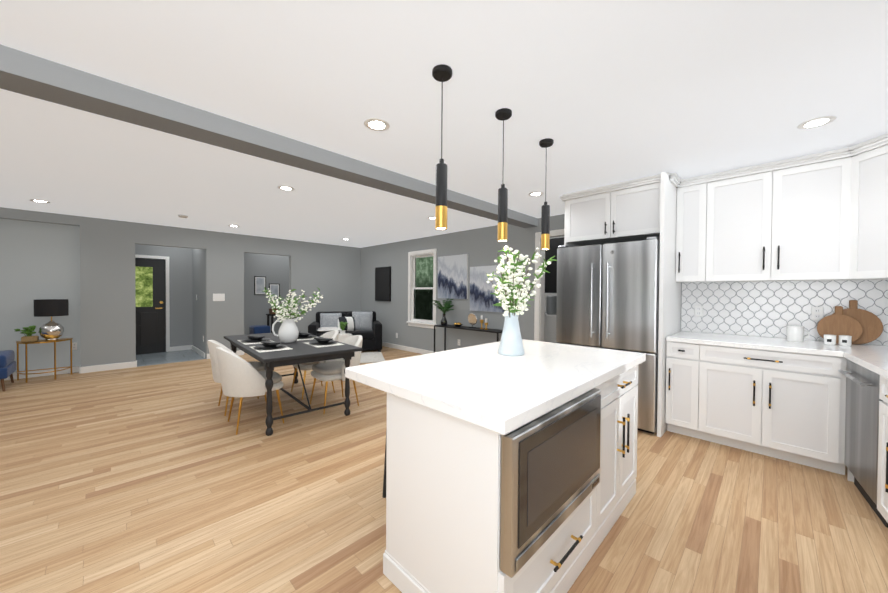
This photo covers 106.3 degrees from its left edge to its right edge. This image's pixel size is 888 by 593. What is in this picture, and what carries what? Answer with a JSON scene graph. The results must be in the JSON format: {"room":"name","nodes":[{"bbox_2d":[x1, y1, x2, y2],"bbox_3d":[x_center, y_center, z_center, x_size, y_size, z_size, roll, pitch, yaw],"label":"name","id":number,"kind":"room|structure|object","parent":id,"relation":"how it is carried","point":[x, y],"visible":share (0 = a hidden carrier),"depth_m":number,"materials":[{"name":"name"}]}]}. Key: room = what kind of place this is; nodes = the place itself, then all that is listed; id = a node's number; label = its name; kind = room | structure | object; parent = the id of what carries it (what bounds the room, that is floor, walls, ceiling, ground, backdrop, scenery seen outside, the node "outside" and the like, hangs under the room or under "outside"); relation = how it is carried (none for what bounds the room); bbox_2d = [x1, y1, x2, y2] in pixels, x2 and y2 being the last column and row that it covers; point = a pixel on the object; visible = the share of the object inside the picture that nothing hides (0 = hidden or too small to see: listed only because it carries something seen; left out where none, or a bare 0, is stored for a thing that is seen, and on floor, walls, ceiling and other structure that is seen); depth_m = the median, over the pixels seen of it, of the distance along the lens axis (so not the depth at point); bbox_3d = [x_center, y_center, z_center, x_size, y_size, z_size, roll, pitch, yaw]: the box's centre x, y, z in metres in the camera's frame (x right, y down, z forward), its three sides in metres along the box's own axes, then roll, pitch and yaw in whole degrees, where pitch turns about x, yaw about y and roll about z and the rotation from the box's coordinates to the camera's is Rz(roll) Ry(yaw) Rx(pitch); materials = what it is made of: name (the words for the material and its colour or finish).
{"room":"kitchen and dining room","nodes":[
{"label":"kitchen and dining room","id":0,"kind":"room"},
{"bbox_2d":[74,349,205,372],"bbox_3d":[-5.661,1.181,6.230,1.460,0.004,1.760,1,1,45],"label":"floor","id":1,"kind":"structure","parent":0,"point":[165,357],"depth_m":6.43,"materials":[{"name":"grey tile"}]},
{"bbox_2d":[135,244,191,346],"bbox_3d":[-6.216,-0.047,6.770,0.120,2.440,2.000,1,1,45],"label":"wall","id":2,"kind":"structure","parent":0,"point":[186,287],"depth_m":7.19,"materials":[{"name":"grey paint"}]},
{"bbox_2d":[135,258,165,354],"bbox_3d":[-6.143,0.197,6.686,0.105,1.945,0.860,1,1,45],"label":"entry door","id":3,"kind":"structure","parent":2,"relation":"in","point":[150,288],"depth_m":6.83,"materials":[{"name":"black wood"}]},
{"bbox_2d":[135,255,169,351],"bbox_3d":[-6.173,0.167,6.715,0.020,2.015,0.990,1,1,45],"label":"door frame","id":4,"kind":"structure","parent":2,"relation":"attached to","point":[167,301],"depth_m":7.03,"materials":[{"name":"white wood"}]},
{"bbox_2d":[170,345,190,350],"bbox_3d":[-6.173,1.124,6.735,0.019,0.100,1.760,1,1,45],"label":"baseboard","id":5,"kind":"structure","parent":2,"relation":"attached to","point":[187,347],"depth_m":7.20,"materials":[{"name":"white wood"}]},
{"bbox_2d":[0,207,360,372],"bbox_3d":[-5.030,-0.029,5.978,0.260,2.440,8.100,1,1,45],"label":"wall","id":6,"kind":"structure","parent":0,"point":[85,266],"depth_m":5.39,"materials":[{"name":"grey paint"}]},
{"bbox_2d":[4,366,77,380],"bbox_3d":[-6.808,1.152,4.185,0.040,0.100,3.038,1,1,45],"label":"baseboard","id":7,"kind":"structure","parent":6,"relation":"attached to","point":[74,368],"depth_m":5.00,"materials":[{"name":"white"}]},
{"bbox_2d":[72,342,76,349],"bbox_3d":[-5.800,0.778,5.219,0.010,0.115,0.070,1,1,45],"label":"outlet","id":8,"kind":"object","parent":6,"relation":"attached to","point":[74,345],"visible":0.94,"depth_m":5.22,"materials":[{"name":"white plastic"}]},
{"bbox_2d":[78,360,136,373],"bbox_3d":[-5.428,1.145,5.402,0.017,0.100,0.662,1,1,45],"label":"baseboard","id":9,"kind":"structure","parent":6,"relation":"attached to","point":[97,368],"depth_m":5.37,"materials":[{"name":"white wood"}]},
{"bbox_2d":[213,294,224,300],"bbox_3d":[-4.366,0.016,6.458,0.010,0.145,0.195,1,1,45],"label":"switch plate","id":10,"kind":"object","parent":6,"relation":"attached to","point":[218,297],"visible":1,"depth_m":6.46,"materials":[{"name":"white plastic"}]},
{"bbox_2d":[207,350,243,358],"bbox_3d":[-4.289,1.138,6.554,0.016,0.100,0.630,1,1,45],"label":"baseboard","id":11,"kind":"structure","parent":6,"relation":"attached to","point":[239,352],"depth_m":6.70,"materials":[{"name":"white wood"}]},
{"bbox_2d":[192,249,204,352],"bbox_3d":[-5.021,-0.041,6.912,1.320,2.440,0.120,1,1,45],"label":"wall","id":12,"kind":"structure","parent":0,"point":[198,255],"depth_m":6.87,"materials":[{"name":"grey paint"}]},
{"bbox_2d":[191,345,204,357],"bbox_3d":[-5.080,1.129,6.881,1.330,0.100,0.016,1,1,45],"label":"baseboard","id":13,"kind":"structure","parent":12,"relation":"attached to","point":[194,348],"depth_m":6.81,"materials":[{"name":"white wood"}]},
{"bbox_2d":[244,253,288,334],"bbox_3d":[-4.425,-0.060,8.740,0.120,2.440,3.320,1,1,45],"label":"wall","id":14,"kind":"structure","parent":0,"point":[273,269],"depth_m":8.45,"materials":[{"name":"grey paint"}]},
{"bbox_2d":[254,276,265,294],"bbox_3d":[-4.642,-0.273,8.411,0.022,0.470,0.270,1,1,45],"label":"picture frame","id":15,"kind":"object","parent":14,"relation":"attached to","point":[259,284],"visible":0.83,"depth_m":8.39,"materials":[{"name":"black"}]},
{"bbox_2d":[269,284,279,297],"bbox_3d":[-4.407,-0.149,8.651,0.022,0.370,0.260,1,1,45],"label":"picture frame","id":16,"kind":"object","parent":14,"relation":"attached to","point":[274,289],"visible":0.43,"depth_m":8.65,"materials":[{"name":"black"}]},
{"bbox_2d":[0,346,887,592],"bbox_3d":[-1.512,1.272,3.709,11.370,0.060,9.800,1,1,45],"label":"floor","id":17,"kind":"structure","parent":0,"point":[161,478],"depth_m":2.04,"materials":[{"name":"brown wood"}]},
{"bbox_2d":[0,350,15,390],"bbox_3d":[-6.088,0.978,4.156,0.620,0.462,0.860,1,1,45],"label":"armchair","id":18,"kind":"object","parent":17,"relation":"on","point":[7,365],"visible":1,"depth_m":4.30,"materials":[{"name":"blue fabric"}]},
{"bbox_2d":[16,338,72,382],"bbox_3d":[-5.806,0.920,4.839,0.378,0.560,0.539,1,1,45],"label":"console","id":19,"kind":"object","parent":17,"relation":"on","point":[38,342],"visible":1,"depth_m":4.77,"materials":[{"name":"gold metal"}]},
{"bbox_2d":[14,325,38,341],"bbox_3d":[-5.896,0.528,4.698,0.166,0.226,0.214,1,1,45],"label":"potted plant","id":20,"kind":"object","parent":19,"relation":"on","point":[28,332],"visible":1,"depth_m":4.70,"materials":[{"name":"green plant"}]},
{"bbox_2d":[34,299,68,340],"bbox_3d":[-5.753,0.341,4.882,0.332,0.595,0.332,1,1,45],"label":"table lamp","id":21,"kind":"object","parent":19,"relation":"on","point":[50,330],"visible":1,"depth_m":4.80,"materials":[{"name":"black glass"}]},
{"bbox_2d":[207,340,266,415],"bbox_3d":[-2.290,0.850,3.703,0.540,0.778,0.554,1,1,45],"label":"dining chair","id":22,"kind":"object","parent":17,"relation":"on","point":[214,344],"visible":0.33,"depth_m":3.49,"materials":[{"name":"white fabric"}]},
{"bbox_2d":[216,347,283,434],"bbox_3d":[-1.891,0.858,3.253,0.540,0.778,0.554,1,1,45],"label":"dining chair","id":23,"kind":"object","parent":17,"relation":"on","point":[241,378],"visible":0.92,"depth_m":3.03,"materials":[{"name":"white fabric"}]},
{"bbox_2d":[249,325,270,333],"bbox_3d":[-4.459,0.938,8.070,0.400,0.460,0.370,1,1,45],"label":"ottoman","id":24,"kind":"object","parent":17,"relation":"on","point":[256,329],"visible":0.35,"depth_m":7.94,"materials":[{"name":"fabric"}]},
{"bbox_2d":[266,314,279,332],"bbox_3d":[-4.182,0.803,8.590,0.380,0.720,0.640,1,1,45],"label":"side table","id":25,"kind":"object","parent":17,"relation":"on","point":[271,315],"visible":0.23,"depth_m":8.27,"materials":[{"name":"black wood"}]},
{"bbox_2d":[269,306,277,313],"bbox_3d":[-4.292,0.344,8.456,0.200,0.199,0.220,1,1,45],"label":"box","id":26,"kind":"object","parent":25,"relation":"on","point":[271,310],"visible":0.35,"depth_m":8.37,"materials":[{"name":"green plant"}]},
{"bbox_2d":[224,331,361,435],"bbox_3d":[-1.833,0.878,3.853,0.920,0.720,1.950,0,1,-42],"label":"dining table","id":27,"kind":"object","parent":17,"relation":"on","point":[300,352],"visible":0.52,"depth_m":3.27,"materials":[{"name":"black wood"}]},
{"bbox_2d":[237,335,273,344],"bbox_3d":[-2.161,0.485,3.827,0.304,0.062,0.424,0,1,-42],"label":"place setting","id":28,"kind":"object","parent":27,"relation":"on","point":[253,339],"visible":1,"depth_m":3.77,"materials":[{"name":"black ceramic"}]},
{"bbox_2d":[250,341,291,352],"bbox_3d":[-1.761,0.493,3.380,0.304,0.062,0.424,0,1,-42],"label":"place setting","id":29,"kind":"object","parent":27,"relation":"on","point":[267,346],"visible":1,"depth_m":3.32,"materials":[{"name":"black"}]},
{"bbox_2d":[263,287,322,342],"bbox_3d":[-1.784,0.205,3.923,0.662,0.624,0.647,1,1,45],"label":"pitcher","id":30,"kind":"object","parent":27,"relation":"on","point":[288,331],"visible":1,"depth_m":3.74,"materials":[{"name":"white ceramic"}]},
{"bbox_2d":[296,332,315,340],"bbox_3d":[-1.747,0.483,4.144,0.304,0.062,0.424,0,1,-42],"label":"place setting","id":31,"kind":"object","parent":27,"relation":"on","point":[304,336],"visible":0.71,"depth_m":4.08,"materials":[{"name":"black ceramic"}]},
{"bbox_2d":[304,337,344,347],"bbox_3d":[-1.333,0.492,3.683,0.304,0.062,0.424,0,1,-42],"label":"place setting","id":32,"kind":"object","parent":27,"relation":"on","point":[321,342],"visible":1,"depth_m":3.62,"materials":[{"name":"black"}]},
{"bbox_2d":[291,330,338,398],"bbox_3d":[-1.652,0.846,4.320,0.540,0.778,0.554,1,1,45],"label":"dining chair","id":33,"kind":"object","parent":17,"relation":"on","point":[333,334],"visible":0.25,"depth_m":4.26,"materials":[{"name":"white fabric"}]},
{"bbox_2d":[310,335,362,413],"bbox_3d":[-1.217,0.855,3.835,0.540,0.778,0.554,1,1,45],"label":"dining chair","id":34,"kind":"object","parent":17,"relation":"on","point":[329,370],"visible":0.67,"depth_m":3.71,"materials":[{"name":"white fabric"}]},
{"bbox_2d":[308,311,381,351],"bbox_3d":[-2.163,0.764,7.383,1.500,0.855,0.880,0,1,-15],"label":"loveseat","id":35,"kind":"object","parent":17,"relation":"on","point":[366,326],"visible":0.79,"depth_m":7.20,"materials":[{"name":"black"}]},
{"bbox_2d":[360,352,384,362],"bbox_3d":[-1.900,1.189,6.432,1.440,0.032,1.003,0,1,-15],"label":"rug","id":36,"kind":"object","parent":17,"relation":"on","point":[371,357],"visible":0.4,"depth_m":6.47,"materials":[{"name":"white fabric"}]},
{"bbox_2d":[338,333,352,341],"bbox_3d":[-2.021,0.958,6.626,0.410,0.420,0.410,1,1,45],"label":"pouf","id":37,"kind":"object","parent":36,"relation":"on","point":[341,337],"visible":0.21,"depth_m":6.46,"materials":[{"name":"white fabric"}]},
{"bbox_2d":[339,322,347,333],"bbox_3d":[-2.011,0.624,6.646,0.203,0.247,0.185,1,1,45],"label":"potted plant","id":38,"kind":"object","parent":37,"relation":"on","point":[342,327],"visible":1,"depth_m":6.60,"materials":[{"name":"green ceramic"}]},
{"bbox_2d":[382,429,386,497],"bbox_3d":[-0.120,0.931,2.122,0.366,0.681,0.406,1,1,45],"label":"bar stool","id":39,"kind":"object","parent":17,"relation":"on","point":[384,488],"visible":0.04,"depth_m":2.10,"materials":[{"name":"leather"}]},
{"bbox_2d":[434,324,502,352],"bbox_3d":[0.433,0.887,5.865,1.460,0.680,0.305,1,1,45],"label":"console table","id":40,"kind":"object","parent":17,"relation":"on","point":[497,331],"visible":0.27,"depth_m":5.87,"materials":[{"name":"black metal"}]},
{"bbox_2d":[432,298,453,324],"bbox_3d":[-0.006,0.288,6.282,0.499,0.501,0.337,1,1,45],"label":"potted plant","id":41,"kind":"object","parent":40,"relation":"on","point":[446,307],"visible":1,"depth_m":6.26,"materials":[{"name":"green plant"}]},
{"bbox_2d":[453,322,462,326],"bbox_3d":[0.256,0.507,6.034,0.180,0.073,0.180,1,1,45],"label":"bowl","id":42,"kind":"object","parent":40,"relation":"on","point":[458,324],"visible":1,"depth_m":5.99,"materials":[{"name":"gold glass"}]},
{"bbox_2d":[468,313,476,327],"bbox_3d":[0.498,0.420,5.850,0.210,0.254,0.060,1,1,45],"label":"disc","id":43,"kind":"object","parent":40,"relation":"on","point":[472,318],"visible":1,"depth_m":5.84,"materials":[{"name":"beige metal"}]},
{"bbox_2d":[480,315,483,328],"bbox_3d":[0.641,0.436,5.653,0.064,0.230,0.064,1,1,45],"label":"candle","id":44,"kind":"object","parent":40,"relation":"on","point":[481,320],"visible":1,"depth_m":5.63,"materials":[{"name":"gold metal"}]},
{"bbox_2d":[484,318,487,329],"bbox_3d":[0.705,0.457,5.548,0.064,0.190,0.064,1,1,45],"label":"candle","id":45,"kind":"object","parent":40,"relation":"on","point":[486,322],"visible":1,"depth_m":5.53,"materials":[{"name":"gold metal"}]},
{"bbox_2d":[383,359,645,592],"bbox_3d":[0.502,0.849,1.831,0.692,0.860,1.528,1,1,45],"label":"kitchen island","id":46,"kind":"object","parent":17,"relation":"on","point":[511,474],"depth_m":1.31,"materials":[{"name":"white wood"}]},
{"bbox_2d":[345,339,644,438],"bbox_3d":[0.400,0.392,1.928,0.970,0.050,1.600,1,1,45],"label":"island countertop","id":47,"kind":"structure","parent":46,"relation":"on","point":[479,386],"depth_m":1.53,"materials":[{"name":"white stone"}]},
{"bbox_2d":[487,246,557,355],"bbox_3d":[0.436,0.019,2.103,0.382,0.690,0.478,1,1,45],"label":"vase","id":48,"kind":"object","parent":47,"relation":"on","point":[513,297],"visible":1,"depth_m":2.06,"materials":[{"name":"blue"}]},
{"bbox_2d":[544,296,556,312],"bbox_3d":[1.988,0.147,5.867,0.250,0.319,0.300,1,1,45],"label":"base cabinet","id":49,"kind":"object","parent":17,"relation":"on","point":[550,312],"depth_m":5.78,"materials":[{"name":"white"}]},
{"bbox_2d":[544,317,557,342],"bbox_3d":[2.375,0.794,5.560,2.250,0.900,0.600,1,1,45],"label":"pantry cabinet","id":50,"kind":"object","parent":17,"relation":"on","point":[549,322],"depth_m":5.69,"materials":[{"name":"white"}]},
{"bbox_2d":[544,313,555,316],"bbox_3d":[2.375,0.329,5.550,2.250,0.030,0.610,1,1,45],"label":"countertop","id":51,"kind":"structure","parent":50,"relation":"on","point":[545,314],"depth_m":5.71,"materials":[{"name":"grey stone"}]},
{"bbox_2d":[545,237,563,292],"bbox_3d":[2.436,-0.531,5.596,2.250,0.950,0.450,1,1,45],"label":"window","id":52,"kind":"structure","parent":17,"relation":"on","point":[550,278],"depth_m":5.82,"materials":[{"name":"black glass"}]},
{"bbox_2d":[556,237,659,433],"bbox_3d":[1.837,0.357,3.603,0.950,1.815,0.897,1,1,45],"label":"refrigerator","id":53,"kind":"object","parent":17,"relation":"on","point":[607,296],"visible":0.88,"depth_m":3.22,"materials":[{"name":"silver metal"}]},
{"bbox_2d":[665,341,688,435],"bbox_3d":[2.404,0.844,3.225,0.302,0.860,0.697,1,1,45],"label":"base cabinet","id":54,"kind":"object","parent":17,"relation":"on","point":[677,353],"depth_m":3.03,"materials":[{"name":"white wood"}]},
{"bbox_2d":[689,343,852,480],"bbox_3d":[2.751,0.850,2.883,0.889,0.860,0.697,1,1,45],"label":"base cabinet","id":55,"kind":"object","parent":17,"relation":"on","point":[788,406],"depth_m":2.59,"materials":[{"name":"white wood"}]},
{"bbox_2d":[666,331,840,356],"bbox_3d":[2.669,0.398,2.954,1.046,0.040,0.707,1,1,45],"label":"countertop","id":56,"kind":"structure","parent":55,"relation":"on","point":[812,347],"depth_m":2.77,"materials":[{"name":"white stone"}]},
{"bbox_2d":[787,325,809,341],"bbox_3d":[2.999,0.314,2.819,0.137,0.134,0.102,1,1,45],"label":"mug","id":57,"kind":"object","parent":56,"relation":"on","point":[795,333],"visible":1,"depth_m":2.80,"materials":[{"name":"white ceramic"}]},
{"bbox_2d":[835,343,887,378],"bbox_3d":[2.519,0.417,1.372,0.955,0.040,3.168,1,1,45],"label":"countertop","id":58,"kind":"structure","parent":55,"relation":"on","point":[871,357],"depth_m":2.20,"materials":[{"name":"white stone"}]},
{"bbox_2d":[824,334,835,344],"bbox_3d":[3.093,0.344,2.669,0.067,0.079,0.069,1,1,45],"label":"canister","id":59,"kind":"object","parent":58,"relation":"on","point":[829,339],"visible":1,"depth_m":2.65,"materials":[{"name":"white ceramic"}]},
{"bbox_2d":[838,335,851,345],"bbox_3d":[3.164,0.345,2.627,0.067,0.079,0.069,1,1,45],"label":"canister","id":60,"kind":"object","parent":58,"relation":"on","point":[845,340],"visible":1,"depth_m":2.61,"materials":[{"name":"white ceramic"}]},
{"bbox_2d":[817,300,882,343],"bbox_3d":[3.298,0.208,2.714,0.349,0.359,0.118,1,1,45],"label":"cutting boards","id":61,"kind":"object","parent":58,"relation":"on","point":[860,326],"visible":0.94,"depth_m":2.69,"materials":[{"name":"brown wood"}]},
{"bbox_2d":[838,359,887,527],"bbox_3d":[2.864,0.865,1.898,0.738,0.855,0.589,1,1,39],"label":"dishwasher","id":62,"kind":"object","parent":17,"relation":"on","point":[862,422],"visible":0.85,"depth_m":2.05,"materials":[{"name":"silver metal"}]},
{"bbox_2d":[0,0,887,247],"bbox_3d":[-1.496,-1.228,3.677,11.370,0.060,9.800,1,1,45],"label":"ceiling","id":63,"kind":"structure","parent":0,"point":[603,92],"depth_m":1.96,"materials":[{"name":"white paint"}]},
{"bbox_2d":[29,199,49,202],"bbox_3d":[-5.209,-1.227,4.293,0.176,0.004,0.176,1,1,45],"label":"recessed light","id":64,"kind":"object","parent":63,"relation":"in","point":[40,201],"visible":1,"depth_m":4.29,"materials":[{"name":"white plastic"}]},
{"bbox_2d":[0,45,537,227],"bbox_3d":[-1.445,-1.120,2.348,0.233,0.119,7.978,1,1,45],"label":"ceiling beam","id":65,"kind":"structure","parent":63,"relation":"attached to","point":[24,73],"depth_m":2.11,"materials":[{"name":"grey paint"}]},
{"bbox_2d":[277,186,294,190],"bbox_3d":[-1.747,-1.197,3.687,0.176,0.004,0.176,1,1,45],"label":"recessed light","id":66,"kind":"object","parent":63,"relation":"in","point":[286,188],"visible":1,"depth_m":3.69,"materials":[{"name":"white plastic"}]},
{"bbox_2d":[364,118,389,130],"bbox_3d":[-0.458,-1.171,2.274,0.176,0.004,0.176,1,1,45],"label":"recessed light","id":67,"kind":"object","parent":63,"relation":"in","point":[375,124],"visible":1,"depth_m":2.27,"materials":[{"name":"white plastic"}]},
{"bbox_2d":[432,64,451,229],"bbox_3d":[-0.012,-0.757,1.723,0.104,0.812,0.104,1,1,45],"label":"pendant light","id":68,"kind":"object","parent":63,"relation":"hanging from","point":[442,73],"visible":1,"depth_m":1.70,"materials":[{"name":"black metal"}]},
{"bbox_2d":[495,108,511,241],"bbox_3d":[0.375,-0.759,2.115,0.104,0.812,0.104,1,1,45],"label":"pendant light","id":69,"kind":"object","parent":63,"relation":"hanging from","point":[502,114],"visible":1,"depth_m":2.09,"materials":[{"name":"black metal"}]},
{"bbox_2d":[528,192,543,195],"bbox_3d":[1.059,-1.181,3.840,0.176,0.004,0.176,1,1,45],"label":"recessed light","id":70,"kind":"object","parent":63,"relation":"in","point":[535,193],"visible":1,"depth_m":3.83,"materials":[{"name":"white plastic"}]},
{"bbox_2d":[539,138,553,249],"bbox_3d":[0.768,-0.761,2.513,0.104,0.812,0.104,1,1,45],"label":"pendant light","id":71,"kind":"object","parent":63,"relation":"hanging from","point":[545,212],"visible":1,"depth_m":2.49,"materials":[{"name":"black metal"}]},
{"bbox_2d":[797,116,836,128],"bbox_3d":[2.470,-1.151,2.208,0.176,0.004,0.176,1,1,45],"label":"recessed light","id":72,"kind":"object","parent":63,"relation":"in","point":[816,122],"visible":1,"depth_m":2.20,"materials":[{"name":"white plastic"}]},
{"bbox_2d":[360,214,564,351],"bbox_3d":[-0.035,-0.006,6.655,5.900,2.440,0.120,1,1,45],"label":"wall","id":73,"kind":"structure","parent":0,"point":[481,246],"depth_m":6.46,"materials":[{"name":"grey paint"}]},
{"bbox_2d":[375,266,389,300],"bbox_3d":[-1.474,-0.296,7.918,0.590,0.810,0.014,1,1,45],"label":"framed picture","id":74,"kind":"object","parent":73,"relation":"attached to","point":[388,285],"visible":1,"depth_m":7.90,"materials":[{"name":"black metal"}]},
{"bbox_2d":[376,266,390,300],"bbox_3d":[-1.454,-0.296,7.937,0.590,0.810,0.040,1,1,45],"label":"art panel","id":75,"kind":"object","parent":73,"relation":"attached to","point":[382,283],"visible":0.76,"depth_m":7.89,"materials":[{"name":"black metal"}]},
{"bbox_2d":[382,342,433,353],"bbox_3d":[-0.401,1.159,6.925,5.030,0.100,0.019,1,1,45],"label":"baseboard","id":76,"kind":"structure","parent":73,"relation":"attached to","point":[395,346],"depth_m":7.34,"materials":[{"name":"white wood"}]},
{"bbox_2d":[406,249,436,328],"bbox_3d":[-0.439,-0.160,7.019,0.920,1.615,0.168,1,1,45],"label":"double-hung window","id":77,"kind":"structure","parent":73,"relation":"in","point":[421,282],"depth_m":7.05,"materials":[{"name":"white wood"}]},
{"bbox_2d":[438,254,467,298],"bbox_3d":[0.160,-0.370,6.347,0.760,0.820,0.035,1,1,45],"label":"canvas art","id":78,"kind":"object","parent":73,"relation":"attached to","point":[452,276],"visible":1,"depth_m":6.30,"materials":[{"name":"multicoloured fabric"}]},
{"bbox_2d":[470,265,505,312],"bbox_3d":[0.771,-0.134,5.746,0.820,0.790,0.035,1,1,45],"label":"canvas art","id":79,"kind":"object","parent":73,"relation":"attached to","point":[482,298],"visible":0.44,"depth_m":5.80,"materials":[{"name":"multicoloured fabric"}]},
{"bbox_2d":[534,229,563,341],"bbox_3d":[1.766,0.136,4.866,0.910,2.225,0.138,1,1,45],"label":"door frame","id":80,"kind":"structure","parent":73,"relation":"attached to","point":[539,305],"depth_m":5.10,"materials":[{"name":"white wood"}]},
{"bbox_2d":[544,236,563,311],"bbox_3d":[3.002,0.019,6.215,2.640,2.440,0.120,1,1,45],"label":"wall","id":81,"kind":"structure","parent":0,"point":[550,294],"depth_m":6.92,"materials":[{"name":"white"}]},
{"bbox_2d":[680,282,887,345],"bbox_3d":[2.808,0.054,3.399,2.721,2.440,0.120,1,1,45],"label":"wall","id":82,"kind":"structure","parent":0,"point":[703,332],"depth_m":3.56,"materials":[{"name":"white paint"}]},
{"bbox_2d":[564,173,675,246],"bbox_3d":[1.960,-0.878,3.701,0.965,0.524,0.626,1,1,45],"label":"upper cabinet","id":83,"kind":"object","parent":82,"relation":"attached to","point":[630,211],"depth_m":3.41,"materials":[{"name":"white wood"}]},
{"bbox_2d":[672,177,695,284],"bbox_3d":[2.545,-0.639,3.350,0.297,0.984,0.306,1,1,45],"label":"upper cabinet","id":84,"kind":"object","parent":82,"relation":"attached to","point":[684,239],"depth_m":3.29,"materials":[{"name":"white wood"}]},
{"bbox_2d":[696,149,839,281],"bbox_3d":[2.906,-0.641,2.969,0.981,1.002,0.342,1,1,45],"label":"upper cabinet","id":85,"kind":"object","parent":82,"relation":"attached to","point":[822,216],"depth_m":2.87,"materials":[{"name":"white wood"}]},
{"bbox_2d":[681,280,887,344],"bbox_3d":[3.155,0.115,2.970,1.710,0.530,0.002,1,1,45],"label":"tile backsplash","id":86,"kind":"structure","parent":82,"relation":"attached to","point":[767,308],"depth_m":3.06,"materials":[{"name":"white tile"}]},
{"bbox_2d":[694,306,702,316],"bbox_3d":[2.647,0.152,3.462,0.070,0.114,0.010,1,1,45],"label":"outlet","id":87,"kind":"object","parent":86,"relation":"attached to","point":[698,311],"visible":1,"depth_m":3.46,"materials":[{"name":"white plastic"}]},
{"bbox_2d":[811,307,823,319],"bbox_3d":[3.233,0.148,2.883,0.070,0.114,0.010,1,1,45],"label":"outlet","id":88,"kind":"object","parent":86,"relation":"attached to","point":[817,313],"visible":0.98,"depth_m":2.88,"materials":[{"name":"white plastic"}]},
{"bbox_2d":[836,133,887,279],"bbox_3d":[3.099,-0.632,2.345,0.362,1.002,0.388,1,1,45],"label":"upper cabinet","id":89,"kind":"object","parent":82,"relation":"attached to","point":[862,251],"depth_m":2.48,"materials":[{"name":"white wood"}]}
]}

